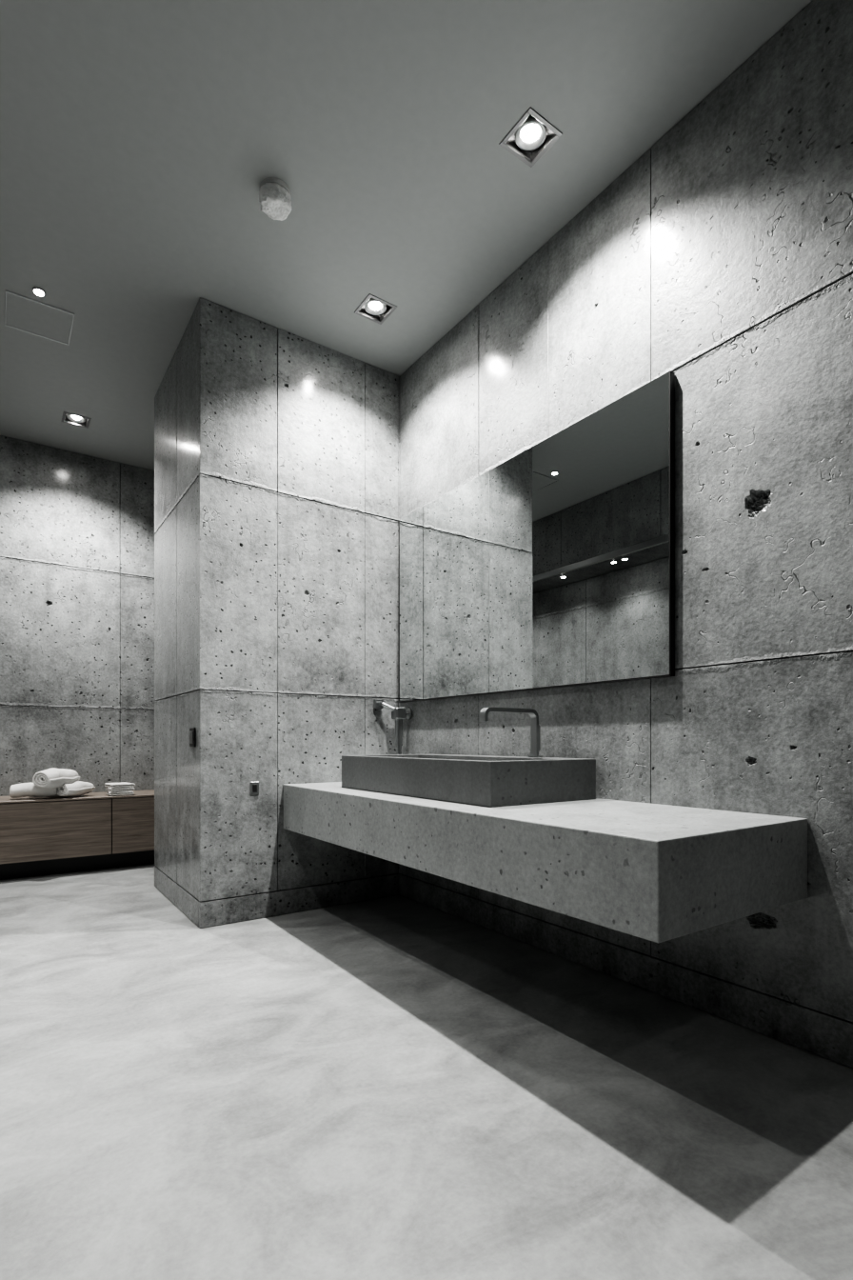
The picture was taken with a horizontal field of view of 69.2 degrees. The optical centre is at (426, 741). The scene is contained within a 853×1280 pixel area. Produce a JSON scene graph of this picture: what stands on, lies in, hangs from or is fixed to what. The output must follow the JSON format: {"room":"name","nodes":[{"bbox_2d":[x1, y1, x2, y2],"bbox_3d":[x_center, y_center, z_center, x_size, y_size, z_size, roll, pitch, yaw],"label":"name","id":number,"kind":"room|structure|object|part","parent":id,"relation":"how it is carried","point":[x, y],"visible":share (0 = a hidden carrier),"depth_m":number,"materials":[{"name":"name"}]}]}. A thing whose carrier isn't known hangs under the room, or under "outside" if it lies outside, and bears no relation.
{"room":"bathroom","nodes":[
{"label":"bathroom","id":0,"kind":"room"},
{"bbox_2d":[0,435,155,796],"bbox_3d":[-2.751,-0.650,4.890,3.069,3.200,0.150,0,0,-35],"label":"wall","id":1,"kind":"structure","parent":0,"point":[77,530],"depth_m":4.82,"materials":[{"name":"concrete"}]},
{"bbox_2d":[154,297,399,928],"bbox_3d":[-0.977,-0.650,3.927,1.188,3.200,1.121,0,0,-35],"label":"wall","id":2,"kind":"structure","parent":0,"point":[276,450],"depth_m":3.41,"materials":[{"name":"grey concrete"}]},
{"bbox_2d":[189,727,195,746],"bbox_3d":[-1.223,-0.020,3.225,0.012,0.100,0.085,0,0,-35],"label":"light switch","id":3,"kind":"object","parent":2,"relation":"attached to","point":[191,730],"visible":1,"depth_m":3.21,"materials":[{"name":"metal"}]},
{"bbox_2d":[250,781,259,795],"bbox_3d":[-0.913,0.250,3.283,0.046,0.070,0.009,0,0,-35],"label":"wall socket","id":4,"kind":"object","parent":2,"relation":"attached to","point":[254,786],"depth_m":3.28,"materials":[{"name":"silver metal"}]},
{"bbox_2d":[373,699,412,754],"bbox_3d":[-0.202,-0.085,3.692,0.184,0.330,0.148,0,0,-35],"label":"faucet","id":5,"kind":"object","parent":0,"point":[397,713],"depth_m":3.65,"materials":[{"name":"silver metal"}]},
{"bbox_2d":[0,0,812,470],"bbox_3d":[-0.406,-2.310,1.611,3.189,0.120,8.211,0,0,-35],"label":"ceiling","id":6,"kind":"structure","parent":0,"point":[139,139],"depth_m":2.36,"materials":[{"name":"paint"}]},
{"bbox_2d":[31,286,45,297],"bbox_3d":[-1.939,-2.246,3.093,0.060,0.008,0.060,0,0,-35],"label":"recessed light","id":7,"kind":"object","parent":6,"relation":"in","point":[38,291],"visible":1,"depth_m":3.09,"materials":[{"name":"metal"}]},
{"bbox_2d":[4,290,74,345],"bbox_3d":[-2.065,-2.247,3.296,0.300,0.006,0.310,0,0,-35],"label":"frame","id":8,"kind":"object","parent":6,"relation":"attached to","point":[6,290],"visible":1,"depth_m":3.24,"materials":[{"name":"metal"}]},
{"bbox_2d":[6,292,73,343],"bbox_3d":[-2.065,-2.248,3.296,0.288,0.003,0.298,0,0,-35],"label":"ceiling access panel","id":9,"kind":"object","parent":8,"relation":"attached to","point":[22,313],"depth_m":3.29,"materials":[{"name":"paint"}]},
{"bbox_2d":[61,411,91,428],"bbox_3d":[-2.452,-2.283,4.329,0.166,0.074,0.166,0,0,-35],"label":"recessed light","id":10,"kind":"object","parent":6,"relation":"in","point":[68,417],"visible":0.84,"depth_m":4.35,"materials":[{"name":"metal"}]},
{"bbox_3d":[-2.452,-2.272,4.329,0.054,0.038,0.054,0,0,-35],"label":"bulb","id":11,"kind":"part","parent":10,"relation":"part of","materials":[{"name":"white glass"}]},
{"bbox_2d":[259,177,291,220],"bbox_3d":[-0.618,-2.207,2.528,0.133,0.086,0.120,0,0,-35],"label":"smoke detector","id":12,"kind":"object","parent":6,"relation":"attached to","point":[274,194],"visible":1,"depth_m":2.49,"materials":[{"name":"white plastic"}]},
{"bbox_2d":[354,293,397,324],"bbox_3d":[-0.266,-2.283,3.222,0.166,0.074,0.166,0,0,-35],"label":"recessed light","id":13,"kind":"object","parent":6,"relation":"in","point":[374,309],"visible":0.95,"depth_m":3.24,"materials":[{"name":"metal"}]},
{"bbox_3d":[-0.266,-2.272,3.222,0.054,0.038,0.054,0,0,-35],"label":"bulb","id":14,"kind":"part","parent":13,"relation":"part of","materials":[{"name":"white glass"}]},
{"bbox_2d":[499,107,562,167],"bbox_3d":[0.389,-2.283,2.309,0.166,0.074,0.166,0,0,-35],"label":"recessed light","id":15,"kind":"object","parent":6,"relation":"in","point":[532,135],"visible":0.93,"depth_m":2.32,"materials":[{"name":"metal"}]},
{"bbox_3d":[0.389,-2.272,2.309,0.054,0.038,0.054,0,0,-35],"label":"bulb","id":16,"kind":"part","parent":15,"relation":"part of","materials":[{"name":"white glass"}]},
{"bbox_2d":[0,863,852,1279],"bbox_3d":[-0.406,1.000,1.611,3.189,0.100,8.211,0,0,-35],"label":"floor","id":17,"kind":"structure","parent":0,"point":[397,1087],"depth_m":1.58,"materials":[{"name":"grey concrete"}]},
{"bbox_2d":[0,789,154,879],"bbox_3d":[-2.511,0.676,4.650,2.869,0.548,0.513,0,0,-35],"label":"base cabinet","id":18,"kind":"object","parent":17,"relation":"on","point":[91,830],"visible":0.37,"depth_m":4.40,"materials":[{"name":"brown wood"}]},
{"bbox_2d":[9,768,95,798],"bbox_3d":[-2.666,0.293,4.411,0.415,0.208,0.419,0,0,4],"label":"rolled towels","id":19,"kind":"object","parent":18,"relation":"on","point":[50,782],"visible":1,"depth_m":4.30,"materials":[{"name":"white fabric"}]},
{"bbox_3d":[-2.607,0.620,4.289,0.754,0.400,0.020,0,0,-35],"label":"drawer","id":20,"kind":"part","parent":18,"relation":"part of","materials":[{"name":"brown wood"}]},
{"bbox_2d":[104,781,135,796],"bbox_3d":[-2.294,0.357,4.627,0.176,0.087,0.201,0,0,-39],"label":"folded towels","id":21,"kind":"object","parent":18,"relation":"on","point":[112,789],"visible":1,"depth_m":4.56,"materials":[{"name":"white fabric"}]},
{"bbox_3d":[-2.015,0.620,4.699,0.674,0.400,0.020,0,0,-35],"label":"drawer","id":22,"kind":"part","parent":18,"relation":"part of","materials":[{"name":"brown wood"}]},
{"bbox_2d":[396,0,852,1068],"bbox_3d":[0.801,-0.650,2.539,0.150,3.200,8.061,0,0,-35],"label":"wall","id":23,"kind":"structure","parent":0,"point":[721,259],"depth_m":2.11,"materials":[{"name":"concrete"}]},
{"bbox_2d":[399,370,675,701],"bbox_3d":[0.369,-0.789,3.003,0.030,1.105,1.842,0,0,-35],"label":"wall mirror","id":24,"kind":"object","parent":23,"relation":"attached to","point":[553,566],"depth_m":2.70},
{"bbox_2d":[283,781,807,942],"bbox_3d":[0.190,0.356,2.631,0.749,0.243,2.337,0,0,-35],"label":"countertop","id":25,"kind":"structure","parent":23,"relation":"attached to","point":[654,872],"depth_m":1.78,"materials":[{"name":"grey concrete"}]},
{"bbox_2d":[341,754,596,807],"bbox_3d":[0.128,0.153,2.826,0.560,0.164,1.160,0,0,-35],"label":"vessel sink","id":26,"kind":"object","parent":25,"relation":"on","point":[490,781],"visible":1,"depth_m":2.42,"materials":[{"name":"concrete"}]},
{"bbox_2d":[480,707,542,757],"bbox_3d":[0.367,-0.035,2.645,0.334,0.211,0.066,0,0,-35],"label":"faucet","id":27,"kind":"object","parent":26,"relation":"on","point":[535,729],"visible":0.92,"depth_m":2.70,"materials":[{"name":"metal"}]}
]}

